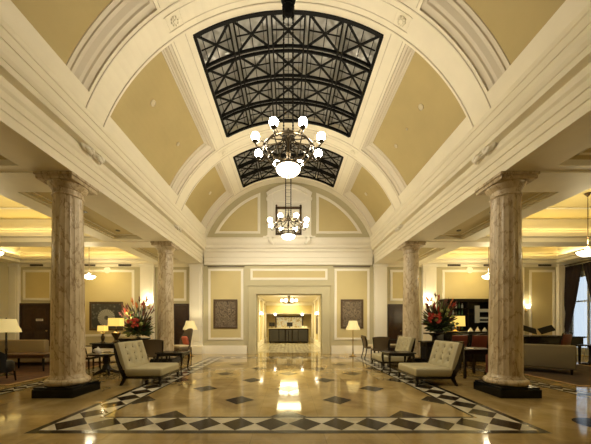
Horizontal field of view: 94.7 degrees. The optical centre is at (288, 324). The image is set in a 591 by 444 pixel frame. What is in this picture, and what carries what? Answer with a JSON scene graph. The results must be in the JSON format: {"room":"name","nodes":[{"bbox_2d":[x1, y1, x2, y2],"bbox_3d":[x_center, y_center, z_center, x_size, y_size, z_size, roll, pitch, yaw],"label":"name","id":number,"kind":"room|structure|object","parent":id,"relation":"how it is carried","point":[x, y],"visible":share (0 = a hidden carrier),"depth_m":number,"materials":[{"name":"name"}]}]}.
{"room":"hotel lobby","nodes":[
{"label":"hotel lobby","id":0,"kind":"room"},
{"bbox_2d":[0,262,8,339],"bbox_3d":[-12.100,-1.100,4.600,0.200,4.700,14.400,0,0,0],"label":"wall","id":1,"kind":"structure","parent":0,"point":[4,269],"depth_m":11.50,"materials":[{"name":"beige paint"}]},
{"bbox_2d":[0,195,51,218],"bbox_3d":[-8.150,-3.350,4.600,7.700,0.001,14.400,0,0,0],"label":"ceiling","id":2,"kind":"structure","parent":0,"point":[4,202],"depth_m":8.10,"materials":[{"name":"yellow paint"}]},
{"bbox_2d":[85,273,96,279],"bbox_3d":[-7.580,-2.535,10.350,0.481,1.610,0.481,0,0,0],"label":"pendant lamp","id":3,"kind":"object","parent":2,"relation":"hanging from","point":[89,276],"visible":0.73,"depth_m":10.25,"materials":[{"name":"white glass"}]},
{"bbox_2d":[0,149,187,263],"bbox_3d":[-8.150,-2.990,4.645,7.700,0.720,14.490,0,0,0],"label":"ceiling","id":4,"kind":"structure","parent":2,"relation":"attached to","point":[23,241],"depth_m":8.60,"materials":[{"name":"beige paint"}]},
{"bbox_2d":[0,17,205,263],"bbox_3d":[-3.877,-3.200,4.600,0.845,1.140,14.400,0,0,0],"label":"entablature","id":5,"kind":"structure","parent":0,"point":[43,125],"depth_m":4.55,"materials":[{"name":"beige paint"}]},
{"bbox_2d":[80,142,94,155],"bbox_3d":[-3.582,-3.136,4.860,0.131,0.146,0.255,0,0,0],"label":"trim","id":6,"kind":"structure","parent":5,"relation":"attached to","point":[87,148],"depth_m":4.80,"materials":[{"name":"beige paint"}]},
{"bbox_2d":[92,153,104,164],"bbox_3d":[-3.582,-3.136,5.130,0.131,0.146,0.255,0,0,0],"label":"trim","id":7,"kind":"structure","parent":5,"relation":"attached to","point":[101,160],"depth_m":5.09,"materials":[{"name":"beige paint"}]},
{"bbox_2d":[260,301,260,339],"bbox_3d":[-1.610,-0.225,16.850,0.500,2.950,9.500,0,0,0],"label":"wall","id":8,"kind":"structure","parent":0,"point":[260,301],"depth_m":17.22,"materials":[{"name":"beige paint"}]},
{"bbox_2d":[258,295,319,346],"bbox_3d":[0.040,-0.225,16.875,3.600,2.950,9.450,0,0,0],"label":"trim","id":9,"kind":"structure","parent":8,"relation":"attached to","point":[263,340],"depth_m":17.86,"materials":[{"name":"beige paint"}]},
{"bbox_2d":[21,182,555,353],"bbox_3d":[0.000,-2.750,11.975,24.400,8.000,0.350,0,0,0],"label":"wall","id":10,"kind":"structure","parent":0,"point":[262,190],"depth_m":11.80,"materials":[{"name":"beige paint"}]},
{"bbox_2d":[19,303,49,345],"bbox_3d":[-10.920,0.155,11.762,1.340,2.190,0.075,0,0,0],"label":"door frame","id":11,"kind":"structure","parent":10,"relation":"attached to","point":[20,304],"depth_m":11.72,"materials":[{"name":"brown wood"}]},
{"bbox_2d":[22,305,48,339],"bbox_3d":[-10.920,0.190,11.736,1.200,2.120,0.128,0,0,0],"label":"door","id":12,"kind":"structure","parent":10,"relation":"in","point":[32,329],"depth_m":11.73,"materials":[{"name":"brown wood"}]},
{"bbox_2d":[175,305,186,350],"bbox_3d":[-4.630,0.200,11.736,0.540,2.100,0.128,0,0,0],"label":"door","id":13,"kind":"structure","parent":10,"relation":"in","point":[180,310],"depth_m":11.73,"materials":[{"name":"brown wood"}]},
{"bbox_2d":[174,304,188,350],"bbox_3d":[-4.630,0.165,11.762,0.680,2.170,0.075,0,0,0],"label":"door frame","id":14,"kind":"structure","parent":10,"relation":"attached to","point":[174,304],"depth_m":11.72,"materials":[{"name":"brown wood"}]},
{"bbox_2d":[85,346,372,353],"bbox_3d":[0.000,1.070,11.775,24.000,0.360,0.050,0,0,0],"label":"baseboard","id":15,"kind":"structure","parent":10,"relation":"attached to","point":[207,349],"depth_m":11.75,"materials":[{"name":"beige paint"}]},
{"bbox_2d":[267,236,273,244],"bbox_3d":[-0.743,-3.546,11.459,0.314,0.389,0.282,0,0,0],"label":"trim","id":16,"kind":"structure","parent":10,"relation":"attached to","point":[270,237],"depth_m":11.36,"materials":[{"name":"beige paint"}]},
{"bbox_2d":[19,264,556,266],"bbox_3d":[0.000,-2.620,11.720,24.000,0.220,0.160,0,0,0],"label":"trim","id":17,"kind":"structure","parent":10,"relation":"attached to","point":[20,265],"depth_m":11.70,"materials":[{"name":"beige paint"}]},
{"bbox_2d":[25,197,551,337],"bbox_3d":[0.025,-2.500,11.801,22.870,6.121,0.018,0,0,0],"label":"wall panel","id":18,"kind":"object","parent":10,"relation":"attached to","point":[111,286],"visible":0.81,"depth_m":11.79,"materials":[{"name":"beige paint"}]},
{"bbox_2d":[89,302,122,329],"bbox_3d":[-7.875,-0.390,11.769,1.450,1.240,0.038,0,0,0],"label":"wall picture","id":19,"kind":"object","parent":18,"relation":"attached to","point":[99,312],"visible":0.91,"depth_m":11.78,"materials":[{"name":"grey paper"}]},
{"bbox_2d":[213,299,236,327],"bbox_3d":[-2.720,-0.480,11.769,1.040,1.260,0.038,0,0,0],"label":"wall picture","id":20,"kind":"object","parent":18,"relation":"attached to","point":[224,310],"visible":1,"depth_m":11.78,"materials":[{"name":"brown paper"}]},
{"bbox_2d":[341,299,362,327],"bbox_3d":[2.760,-0.480,11.769,0.980,1.260,0.038,0,0,0],"label":"wall picture","id":21,"kind":"object","parent":18,"relation":"attached to","point":[351,309],"visible":0.97,"depth_m":11.78,"materials":[{"name":"brown paper"}]},
{"bbox_2d":[8,264,568,353],"bbox_3d":[0.000,-0.690,11.710,24.080,3.880,0.180,0,0,0],"label":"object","id":22,"kind":"structure","parent":10,"relation":"attached to","point":[147,271],"depth_m":11.65,"materials":[{"name":"beige paint"}]},
{"bbox_2d":[204,237,372,264],"bbox_3d":[0.000,-3.150,11.635,7.240,1.120,0.330,0,0,0],"label":"trim","id":23,"kind":"structure","parent":10,"relation":"attached to","point":[218,250],"depth_m":11.63,"materials":[{"name":"beige paint"}]},
{"bbox_2d":[275,204,301,234],"bbox_3d":[0.010,-4.532,11.710,1.120,1.305,0.086,0,0,0],"label":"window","id":24,"kind":"structure","parent":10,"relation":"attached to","point":[278,210],"depth_m":11.71,"materials":[{"name":"brown metal"}]},
{"bbox_2d":[23,193,554,339],"bbox_3d":[0.025,-2.536,11.783,23.050,6.372,0.055,0,0,0],"label":"trim","id":25,"kind":"structure","parent":10,"relation":"attached to","point":[358,231],"depth_m":11.78,"materials":[{"name":"beige paint"}]},
{"bbox_2d":[247,285,330,353],"bbox_3d":[0.040,-0.235,11.710,3.600,2.970,0.180,0,0,0],"label":"door frame","id":26,"kind":"structure","parent":10,"relation":"attached to","point":[253,290],"depth_m":11.68,"materials":[{"name":"beige paint"}]},
{"bbox_2d":[263,184,314,237],"bbox_3d":[0.040,-4.860,11.610,2.200,2.360,0.380,0,0,0],"label":"trim","id":27,"kind":"structure","parent":10,"relation":"attached to","point":[301,195],"depth_m":11.74,"materials":[{"name":"beige paint"}]},
{"bbox_2d":[388,304,402,336],"bbox_3d":[4.655,0.175,11.762,0.690,2.150,0.075,0,0,0],"label":"door frame","id":28,"kind":"structure","parent":10,"relation":"attached to","point":[389,305],"depth_m":11.72,"materials":[{"name":"brown wood"}]},
{"bbox_2d":[390,306,401,350],"bbox_3d":[4.655,0.210,11.736,0.550,2.080,0.128,0,0,0],"label":"door","id":29,"kind":"structure","parent":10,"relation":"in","point":[395,311],"depth_m":11.73,"materials":[{"name":"brown wood"}]},
{"bbox_2d":[524,304,530,312],"bbox_3d":[10.250,-0.710,11.655,0.190,0.340,0.238,0,0,0],"label":"wall sconce","id":30,"kind":"object","parent":10,"relation":"attached to","point":[527,306],"visible":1,"depth_m":11.65,"materials":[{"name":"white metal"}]},
{"bbox_2d":[564,259,590,265],"bbox_3d":[11.830,-2.540,10.857,0.080,0.080,1.931,0,0,0],"label":"pole","id":31,"kind":"object","parent":10,"relation":"attached to","point":[590,259],"visible":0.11,"depth_m":11.11,"materials":[{"name":"brown metal"}]},
{"bbox_2d":[564,264,581,333],"bbox_3d":[11.836,-0.620,11.370,0.162,3.702,0.781,0,0,0],"label":"drape","id":32,"kind":"object","parent":31,"relation":"hanging from","point":[572,273],"visible":0.7,"depth_m":11.38,"materials":[{"name":"black fabric"}]},
{"bbox_2d":[583,262,590,297],"bbox_3d":[11.824,-0.621,10.484,0.162,3.702,0.892,0,0,0],"label":"drape","id":33,"kind":"object","parent":31,"relation":"hanging from","point":[587,266],"visible":1,"depth_m":10.72,"materials":[{"name":"black fabric"}]},
{"bbox_2d":[266,314,310,340],"bbox_3d":[0.040,-0.225,21.650,3.800,2.950,0.100,0,0,0],"label":"wall","id":34,"kind":"structure","parent":0,"point":[269,317],"depth_m":21.60,"materials":[{"name":"beige paint"}]},
{"bbox_2d":[275,316,302,327],"bbox_3d":[0.080,-0.200,21.545,2.200,1.020,0.090,0,0,0],"label":"mural","id":35,"kind":"object","parent":34,"relation":"attached to","point":[280,321],"visible":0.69,"depth_m":21.53,"materials":[{"name":"beige stone"}]},
{"bbox_2d":[260,295,317,301],"bbox_3d":[0.040,-1.750,16.900,3.800,0.100,9.600,0,0,0],"label":"ceiling","id":36,"kind":"structure","parent":0,"point":[267,298],"depth_m":17.45,"materials":[{"name":"beige paint"}]},
{"bbox_2d":[280,296,297,303],"bbox_3d":[0.040,-1.455,15.900,1.002,0.490,1.002,0,0,0],"label":"chandelier","id":37,"kind":"object","parent":36,"relation":"hanging from","point":[281,300],"visible":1,"depth_m":15.82,"materials":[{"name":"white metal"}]},
{"bbox_2d":[266,306,311,312],"bbox_3d":[0.040,-1.150,19.975,3.360,0.560,0.050,0,0,0],"label":"wall","id":38,"kind":"structure","parent":0,"point":[269,309],"depth_m":19.95,"materials":[{"name":"beige paint"}]},
{"bbox_2d":[266,305,311,313],"bbox_3d":[0.040,-1.140,20.150,3.600,0.660,0.300,0,0,0],"label":"ceiling","id":39,"kind":"structure","parent":0,"point":[266,305],"depth_m":20.00,"materials":[{"name":"beige paint"}]},
{"bbox_2d":[0,341,590,443],"bbox_3d":[0.000,1.249,9.600,24.400,0.002,24.800,0,0,0],"label":"floor","id":40,"kind":"structure","parent":0,"point":[282,393],"depth_m":4.02,"materials":[{"name":"beige stone"}]},
{"bbox_2d":[0,361,110,385],"bbox_3d":[-7.675,1.245,7.450,3.850,0.010,3.700,0,0,0],"label":"rug","id":41,"kind":"object","parent":40,"relation":"on","point":[27,372],"visible":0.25,"depth_m":6.96,"materials":[{"name":"brown carpet"}]},
{"bbox_2d":[0,352,16,380],"bbox_3d":[-6.437,0.808,5.949,0.720,0.862,0.650,0,0,29],"label":"tub chair","id":42,"kind":"object","parent":41,"relation":"on","point":[6,366],"visible":1,"depth_m":5.93,"materials":[{"name":"grey fabric"}]},
{"bbox_2d":[0,318,21,375],"bbox_3d":[-7.000,0.532,6.750,0.570,1.435,0.570,0,0,0],"label":"floor lamp","id":43,"kind":"object","parent":41,"relation":"on","point":[6,325],"visible":0.8,"depth_m":6.67,"materials":[{"name":"beige fabric"}]},
{"bbox_2d":[0,340,49,362],"bbox_3d":[-8.250,0.845,8.655,1.750,0.790,0.860,0,0,0],"label":"sofa","id":44,"kind":"object","parent":41,"relation":"on","point":[13,346],"visible":0.47,"depth_m":8.22,"materials":[{"name":"brown fabric"}]},
{"bbox_2d":[4,352,49,370],"bbox_3d":[-7.150,1.011,7.550,1.300,0.458,0.600,0,0,0],"label":"coffee table","id":45,"kind":"object","parent":41,"relation":"on","point":[18,355],"visible":0.56,"depth_m":7.30,"materials":[{"name":"brown wood"}]},
{"bbox_2d":[31,171,99,397],"bbox_3d":[-4.020,-0.690,4.970,0.700,3.880,0.700,0,0,0],"label":"marble column","id":46,"kind":"structure","parent":40,"relation":"on","point":[68,378],"depth_m":4.77,"materials":[{"name":"beige stone"}]},
{"bbox_2d":[85,345,100,372],"bbox_3d":[-5.463,0.761,7.277,0.587,0.986,0.570,0,0,-4],"label":"armchair","id":47,"kind":"object","parent":40,"relation":"on","point":[88,358],"visible":0.23,"depth_m":7.15,"materials":[{"name":"brown wood"}]},
{"bbox_2d":[89,342,115,368],"bbox_3d":[-5.200,0.885,7.950,0.950,0.730,0.400,0,0,0],"label":"console table","id":48,"kind":"object","parent":40,"relation":"on","point":[106,344],"visible":0.28,"depth_m":7.79,"materials":[{"name":"brown wood"}]},
{"bbox_2d":[97,326,107,342],"bbox_3d":[-5.420,0.270,7.950,0.200,0.500,0.180,0,0,0],"label":"table lamp","id":49,"kind":"object","parent":48,"relation":"on","point":[99,328],"visible":0.99,"depth_m":7.91,"materials":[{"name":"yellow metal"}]},
{"bbox_2d":[108,318,123,342],"bbox_3d":[-5.020,0.160,7.930,0.340,0.720,0.240,0,0,0],"label":"table lamp","id":50,"kind":"object","parent":48,"relation":"on","point":[111,321],"visible":0.98,"depth_m":7.83,"materials":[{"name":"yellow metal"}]},
{"bbox_2d":[87,351,119,375],"bbox_3d":[-4.580,0.973,6.850,0.800,0.546,0.800,0,0,0],"label":"pedestal table","id":51,"kind":"object","parent":40,"relation":"on","point":[106,368],"visible":0.89,"depth_m":6.76,"materials":[{"name":"brown wood"}]},
{"bbox_2d":[118,338,150,341],"bbox_3d":[-4.830,0.830,8.500,0.850,0.840,0.440,0,0,0],"label":"console table","id":52,"kind":"object","parent":40,"relation":"on","point":[119,339],"visible":0.13,"depth_m":8.29,"materials":[{"name":"brown wood"}]},
{"bbox_2d":[118,295,155,337],"bbox_3d":[-4.679,-0.276,8.466,1.025,1.362,0.819,0,0,-3],"label":"flower arrangement","id":53,"kind":"object","parent":52,"relation":"on","point":[137,325],"visible":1,"depth_m":8.35,"materials":[{"name":"red plant"}]},
{"bbox_2d":[113,340,178,385],"bbox_3d":[-3.102,0.809,6.050,0.990,0.903,0.941,0,0,0],"label":"slipper chair","id":54,"kind":"object","parent":40,"relation":"on","point":[131,358],"visible":1,"depth_m":5.69,"materials":[{"name":"beige fabric"}]},
{"bbox_2d":[142,339,169,362],"bbox_3d":[-3.700,0.822,7.675,0.582,0.864,0.610,0,0,0],"label":"wicker chair","id":55,"kind":"object","parent":40,"relation":"on","point":[152,346],"visible":0.66,"depth_m":7.46,"materials":[{"name":"brown wicker"}]},
{"bbox_2d":[150,241,179,362],"bbox_3d":[-4.000,-0.690,8.870,0.700,3.880,0.700,0,0,0],"label":"marble column","id":56,"kind":"structure","parent":40,"relation":"on","point":[165,293],"depth_m":8.67,"materials":[{"name":"beige stone"}]},
{"bbox_2d":[155,351,190,374],"bbox_3d":[-3.000,0.982,7.130,0.720,0.564,0.600,0,0,0],"label":"side table","id":57,"kind":"object","parent":40,"relation":"on","point":[166,354],"visible":0.83,"depth_m":6.88,"materials":[{"name":"brown wood"}]},
{"bbox_2d":[174,328,192,357],"bbox_3d":[-3.982,0.691,10.300,0.731,1.121,0.686,0,0,37],"label":"wicker armchair","id":58,"kind":"object","parent":40,"relation":"on","point":[188,332],"visible":0.81,"depth_m":10.27,"materials":[{"name":"brown wicker"}]},
{"bbox_2d":[174,344,188,347],"bbox_3d":[-4.032,0.790,10.234,0.540,0.080,0.480,0,0,37],"label":"seat cushion","id":59,"kind":"object","parent":58,"relation":"on","point":[180,345],"depth_m":10.05,"materials":[{"name":"beige fabric"}]},
{"bbox_2d":[181,336,188,344],"bbox_3d":[-3.924,0.590,10.378,0.340,0.310,0.165,0,0,37],"label":"cushion","id":60,"kind":"object","parent":58,"relation":"on","point":[185,340],"visible":0.95,"depth_m":10.30,"materials":[{"name":"red fabric"}]},
{"bbox_2d":[183,320,196,355],"bbox_3d":[-3.950,0.522,10.950,0.560,1.455,0.560,0,0,0],"label":"floor lamp","id":61,"kind":"object","parent":40,"relation":"on","point":[188,324],"visible":0.71,"depth_m":10.79,"materials":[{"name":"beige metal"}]},
{"bbox_2d":[268,328,309,342],"bbox_3d":[0.030,0.725,19.136,2.900,1.050,0.728,0,0,0],"label":"reception desk","id":62,"kind":"object","parent":40,"relation":"on","point":[276,335],"visible":1,"depth_m":18.86,"materials":[{"name":"black wood"}]},
{"bbox_2d":[268,328,309,328],"bbox_3d":[0.030,0.225,19.150,2.900,0.050,0.700,0,0,0],"label":"countertop","id":63,"kind":"structure","parent":62,"relation":"on","point":[268,328],"depth_m":18.80,"materials":[{"name":"beige stone"}]},
{"bbox_2d":[346,321,359,356],"bbox_3d":[2.580,0.522,10.850,0.560,1.455,0.560,0,0,0],"label":"floor lamp","id":64,"kind":"object","parent":40,"relation":"on","point":[352,325],"visible":0.99,"depth_m":10.71,"materials":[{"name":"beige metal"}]},
{"bbox_2d":[361,335,378,357],"bbox_3d":[3.115,0.822,10.420,0.610,0.864,0.582,0,0,0],"label":"wicker chair","id":65,"kind":"object","parent":40,"relation":"on","point":[366,345],"visible":0.78,"depth_m":10.26,"materials":[{"name":"brown wood"}]},
{"bbox_2d":[371,337,389,361],"bbox_3d":[3.155,0.822,9.405,0.582,0.864,0.610,0,0,6],"label":"wicker chair","id":66,"kind":"object","parent":40,"relation":"on","point":[379,343],"visible":0.91,"depth_m":9.19,"materials":[{"name":"brown wicker"}]},
{"bbox_2d":[371,336,415,367],"bbox_3d":[3.162,0.809,8.280,0.990,0.903,0.941,0,0,0],"label":"slipper chair","id":67,"kind":"object","parent":40,"relation":"on","point":[403,343],"visible":0.85,"depth_m":7.86,"materials":[{"name":"beige fabric"}]},
{"bbox_2d":[380,351,415,374],"bbox_3d":[2.860,0.982,7.120,0.720,0.564,0.600,0,0,0],"label":"side table","id":68,"kind":"object","parent":40,"relation":"on","point":[389,354],"visible":0.82,"depth_m":6.87,"materials":[{"name":"brown wood"}]},
{"bbox_2d":[397,241,425,362],"bbox_3d":[4.000,-0.690,8.870,0.700,3.880,0.700,0,0,0],"label":"marble column","id":69,"kind":"structure","parent":40,"relation":"on","point":[411,327],"depth_m":8.66,"materials":[{"name":"beige stone"}]},
{"bbox_2d":[398,340,464,385],"bbox_3d":[3.102,0.809,6.020,0.990,0.903,0.941,0,0,0],"label":"slipper chair","id":70,"kind":"object","parent":40,"relation":"on","point":[445,360],"visible":1,"depth_m":5.67,"materials":[{"name":"beige leather"}]},
{"bbox_2d":[423,332,446,361],"bbox_3d":[4.800,0.748,8.920,0.680,0.996,0.680,0,0,0],"label":"pedestal table","id":71,"kind":"object","parent":40,"relation":"on","point":[434,335],"visible":0.37,"depth_m":8.84,"materials":[{"name":"brown wood"}]},
{"bbox_2d":[421,293,458,332],"bbox_3d":[4.920,-0.421,8.906,1.247,1.336,0.940,0,0,-9],"label":"flower arrangement","id":72,"kind":"object","parent":71,"relation":"on","point":[436,321],"visible":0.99,"depth_m":8.75,"materials":[{"name":"red plant"}]},
{"bbox_2d":[418,341,463,370],"bbox_3d":[4.250,0.850,7.600,1.050,0.800,0.450,0,0,0],"label":"writing desk","id":73,"kind":"object","parent":40,"relation":"on","point":[426,347],"visible":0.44,"depth_m":7.43,"materials":[{"name":"brown wood"}]},
{"bbox_2d":[450,333,468,367],"bbox_3d":[4.980,0.746,8.157,0.570,1.016,0.587,0,0,0],"label":"armchair","id":74,"kind":"object","parent":40,"relation":"on","point":[464,338],"visible":0.28,"depth_m":7.88,"materials":[{"name":"brown leather"}]},
{"bbox_2d":[437,331,487,361],"bbox_3d":[6.400,0.735,9.350,2.440,1.030,0.600,0,0,0],"label":"console table","id":75,"kind":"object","parent":40,"relation":"on","point":[443,337],"depth_m":9.15,"materials":[{"name":"brown wood"}]},
{"bbox_2d":[447,316,464,330],"bbox_3d":[5.820,-0.045,9.480,0.510,0.530,0.300,0,0,0],"label":"table lamp","id":76,"kind":"object","parent":75,"relation":"on","point":[461,319],"visible":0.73,"depth_m":9.33,"materials":[{"name":"yellow fabric"}]},
{"bbox_2d":[443,331,487,332],"bbox_3d":[6.400,0.245,9.350,2.440,0.050,0.600,0,0,0],"label":"countertop","id":77,"kind":"structure","parent":75,"relation":"on","point":[443,331],"depth_m":9.06,"materials":[{"name":"brown wood"}]},
{"bbox_2d":[439,299,488,330],"bbox_3d":[7.980,0.080,11.540,2.960,2.340,0.460,0,0,0],"label":"bar cabinet","id":78,"kind":"object","parent":40,"relation":"on","point":[475,311],"visible":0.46,"depth_m":11.53,"materials":[{"name":"brown wood"}]},
{"bbox_2d":[463,347,487,378],"bbox_3d":[4.450,0.905,6.680,0.740,0.691,0.740,0,0,0],"label":"dining table","id":79,"kind":"object","parent":40,"relation":"on","point":[476,350],"visible":0.44,"depth_m":6.35,"materials":[{"name":"brown wood"}]},
{"bbox_2d":[467,333,487,367],"bbox_3d":[5.580,0.746,8.177,0.570,1.016,0.587,0,0,0],"label":"armchair","id":80,"kind":"object","parent":40,"relation":"on","point":[477,340],"visible":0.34,"depth_m":7.92,"materials":[{"name":"brown wood"}]},
{"bbox_2d":[484,354,487,374],"bbox_3d":[4.625,0.871,5.885,0.640,0.762,0.570,0,0,-9],"label":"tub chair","id":81,"kind":"object","parent":40,"relation":"on","point":[486,354],"visible":0.04,"depth_m":5.90,"materials":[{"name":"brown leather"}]},
{"bbox_2d":[473,171,541,397],"bbox_3d":[3.965,-0.690,4.970,0.700,3.880,0.700,0,0,0],"label":"marble column","id":82,"kind":"structure","parent":40,"relation":"on","point":[505,378],"depth_m":4.77,"materials":[{"name":"beige stone"}]},
{"bbox_2d":[476,364,590,386],"bbox_3d":[7.550,1.245,7.050,3.300,0.010,3.100,0,0,0],"label":"rug","id":83,"kind":"object","parent":40,"relation":"on","point":[581,377],"visible":0.67,"depth_m":6.83,"materials":[{"name":"brown carpet"}]},
{"bbox_2d":[524,344,576,374],"bbox_3d":[6.804,0.872,7.458,0.830,0.730,1.500,0,0,-44],"label":"sofa","id":84,"kind":"object","parent":83,"relation":"on","point":[535,355],"visible":0.57,"depth_m":6.95,"materials":[{"name":"beige fabric"}]},
{"bbox_2d":[524,336,586,360],"bbox_3d":[9.100,0.825,9.850,2.600,0.850,0.800,0,0,0],"label":"writing desk","id":85,"kind":"object","parent":40,"relation":"on","point":[575,340],"visible":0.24,"depth_m":9.51,"materials":[{"name":"black wood"}]},
{"bbox_2d":[523,325,542,335],"bbox_3d":[8.879,0.195,9.872,0.577,0.409,0.444,0,0,0],"label":"music stand","id":86,"kind":"object","parent":85,"relation":"on","point":[525,328],"visible":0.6,"depth_m":9.99,"materials":[{"name":"black wood"}]},
{"bbox_2d":[538,325,561,335],"bbox_3d":[9.521,0.195,9.872,0.577,0.409,0.444,0,0,0],"label":"music stand","id":87,"kind":"object","parent":85,"relation":"on","point":[550,328],"visible":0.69,"depth_m":10.01,"materials":[{"name":"black wood"}]},
{"bbox_2d":[544,332,572,344],"bbox_3d":[9.013,0.746,9.109,0.570,1.016,0.587,0,0,-17],"label":"armchair","id":88,"kind":"object","parent":40,"relation":"on","point":[565,339],"visible":0.31,"depth_m":8.84,"materials":[{"name":"brown leather"}]},
{"bbox_2d":[577,344,590,364],"bbox_3d":[9.550,0.940,8.600,0.600,0.620,0.600,0,0,0],"label":"round table","id":89,"kind":"object","parent":40,"relation":"on","point":[587,345],"visible":0.99,"depth_m":8.59,"materials":[{"name":"brown wood"}]},
{"bbox_2d":[0,0,590,236],"bbox_3d":[0.000,-5.178,4.600,7.161,2.864,14.400,0,0,0],"label":"ceiling","id":90,"kind":"structure","parent":0,"point":[126,35],"depth_m":5.15,"materials":[{"name":"beige paint"}]},
{"bbox_2d":[165,8,184,32],"bbox_3d":[-2.078,-5.570,4.980,0.261,0.178,0.260,0,0,0],"label":"trim","id":91,"kind":"structure","parent":90,"relation":"attached to","point":[175,20],"depth_m":4.96,"materials":[{"name":"beige paint"}]},
{"bbox_2d":[251,0,324,177],"bbox_3d":[0.000,-4.455,5.000,1.295,3.490,1.293,0,0,0],"label":"chandelier","id":92,"kind":"object","parent":90,"relation":"hanging from","point":[287,168],"visible":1,"depth_m":4.91,"materials":[{"name":"white glass"}]},
{"bbox_2d":[263,130,313,168],"bbox_3d":[0.000,-3.180,5.000,0.962,0.575,0.962,0,0,0],"label":"basket","id":93,"kind":"object","parent":92,"relation":"on","point":[288,137],"depth_m":4.89,"materials":[{"name":"brown metal"}]},
{"bbox_2d":[233,142,342,187],"bbox_3d":[0.000,-6.039,10.250,3.947,0.701,2.060,0,0,0],"label":"window","id":94,"kind":"structure","parent":90,"relation":"attached to","point":[248,167],"depth_m":10.22,"materials":[{"name":"grey metal"}]},
{"bbox_2d":[11,0,565,221],"bbox_3d":[0.000,-4.762,6.440,7.149,1.344,9.200,0,0,0],"label":"ceiling panel","id":95,"kind":"object","parent":90,"relation":"attached to","point":[155,131],"visible":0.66,"depth_m":5.97,"materials":[{"name":"beige paint"}]},
{"bbox_2d":[193,10,383,137],"bbox_3d":[0.000,-6.039,6.810,3.947,0.701,2.940,0,0,0],"label":"window","id":96,"kind":"structure","parent":90,"relation":"attached to","point":[241,57],"depth_m":6.44,"materials":[{"name":"grey metal"}]},
{"bbox_2d":[268,134,308,240],"bbox_3d":[0.000,-4.465,8.800,1.295,3.490,1.293,0,0,0],"label":"chandelier","id":97,"kind":"object","parent":90,"relation":"hanging from","point":[288,235],"visible":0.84,"depth_m":8.70,"materials":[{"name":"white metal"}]},
{"bbox_2d":[274,217,302,234],"bbox_3d":[0.000,-3.190,8.800,0.962,0.575,0.962,0,0,0],"label":"basket","id":98,"kind":"object","parent":97,"relation":"on","point":[281,229],"depth_m":8.66,"materials":[{"name":"brown metal"}]},
{"bbox_2d":[392,8,411,32],"bbox_3d":[2.078,-5.570,4.980,0.261,0.178,0.260,0,0,0],"label":"trim","id":99,"kind":"structure","parent":90,"relation":"attached to","point":[401,20],"depth_m":4.96,"materials":[{"name":"beige paint"}]},
{"bbox_2d":[313,295,320,352],"bbox_3d":[1.690,-0.225,16.850,0.500,2.950,9.500,0,0,0],"label":"wall","id":100,"kind":"structure","parent":0,"point":[320,295],"depth_m":17.14,"materials":[{"name":"beige paint"}]},
{"bbox_2d":[316,314,317,333],"bbox_3d":[1.802,-0.100,16.900,0.056,1.300,1.100,0,0,0],"label":"wall picture","id":101,"kind":"object","parent":100,"relation":"attached to","point":[317,314],"visible":0.64,"depth_m":16.58,"materials":[{"name":"brown metal"}]},
{"bbox_2d":[370,1,590,263],"bbox_3d":[3.877,-3.200,4.600,0.845,1.140,14.400,0,0,0],"label":"entablature","id":102,"kind":"structure","parent":0,"point":[544,116],"depth_m":4.37,"materials":[{"name":"beige paint"}]},
{"bbox_2d":[471,153,484,164],"bbox_3d":[3.582,-3.136,5.130,0.131,0.146,0.255,0,0,0],"label":"trim","id":103,"kind":"structure","parent":102,"relation":"attached to","point":[477,158],"depth_m":5.10,"materials":[{"name":"beige paint"}]},
{"bbox_2d":[481,142,496,155],"bbox_3d":[3.582,-3.136,4.860,0.131,0.146,0.255,0,0,0],"label":"trim","id":104,"kind":"structure","parent":102,"relation":"attached to","point":[492,146],"depth_m":4.81,"materials":[{"name":"beige paint"}]},
{"bbox_2d":[524,188,590,218],"bbox_3d":[8.150,-3.350,4.600,7.700,0.001,14.400,0,0,0],"label":"ceiling","id":105,"kind":"structure","parent":0,"point":[579,200],"depth_m":8.03,"materials":[{"name":"yellow paint"}]},
{"bbox_2d":[481,247,488,279],"bbox_3d":[7.620,-2.535,10.350,0.481,1.610,0.481,0,0,0],"label":"pendant lamp","id":106,"kind":"object","parent":105,"relation":"hanging from","point":[485,276],"visible":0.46,"depth_m":10.34,"materials":[{"name":"white glass"}]},
{"bbox_2d":[389,140,590,263],"bbox_3d":[8.150,-2.990,4.645,7.700,0.720,14.490,0,0,0],"label":"ceiling","id":107,"kind":"structure","parent":105,"relation":"attached to","point":[544,241],"depth_m":8.51,"materials":[{"name":"beige paint"}]},
{"bbox_2d":[574,192,590,256],"bbox_3d":[7.600,-2.535,6.900,0.481,1.610,0.481,0,0,0],"label":"pendant lamp","id":108,"kind":"object","parent":105,"relation":"hanging from","point":[586,252],"visible":1,"depth_m":6.89,"materials":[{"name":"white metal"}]},
{"bbox_2d":[569,259,590,355],"bbox_3d":[12.100,-1.100,4.600,0.200,4.700,14.400,0,0,0],"label":"wall","id":109,"kind":"structure","parent":0,"point":[582,268],"depth_m":11.10,"materials":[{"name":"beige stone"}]},
{"bbox_2d":[569,271,590,355],"bbox_3d":[11.970,-0.490,10.935,0.024,3.420,1.470,0,0,0],"label":"sheer curtain","id":110,"kind":"object","parent":109,"relation":"hanging from","point":[581,320],"visible":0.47,"depth_m":11.03,"materials":[{"name":"white fabric"}]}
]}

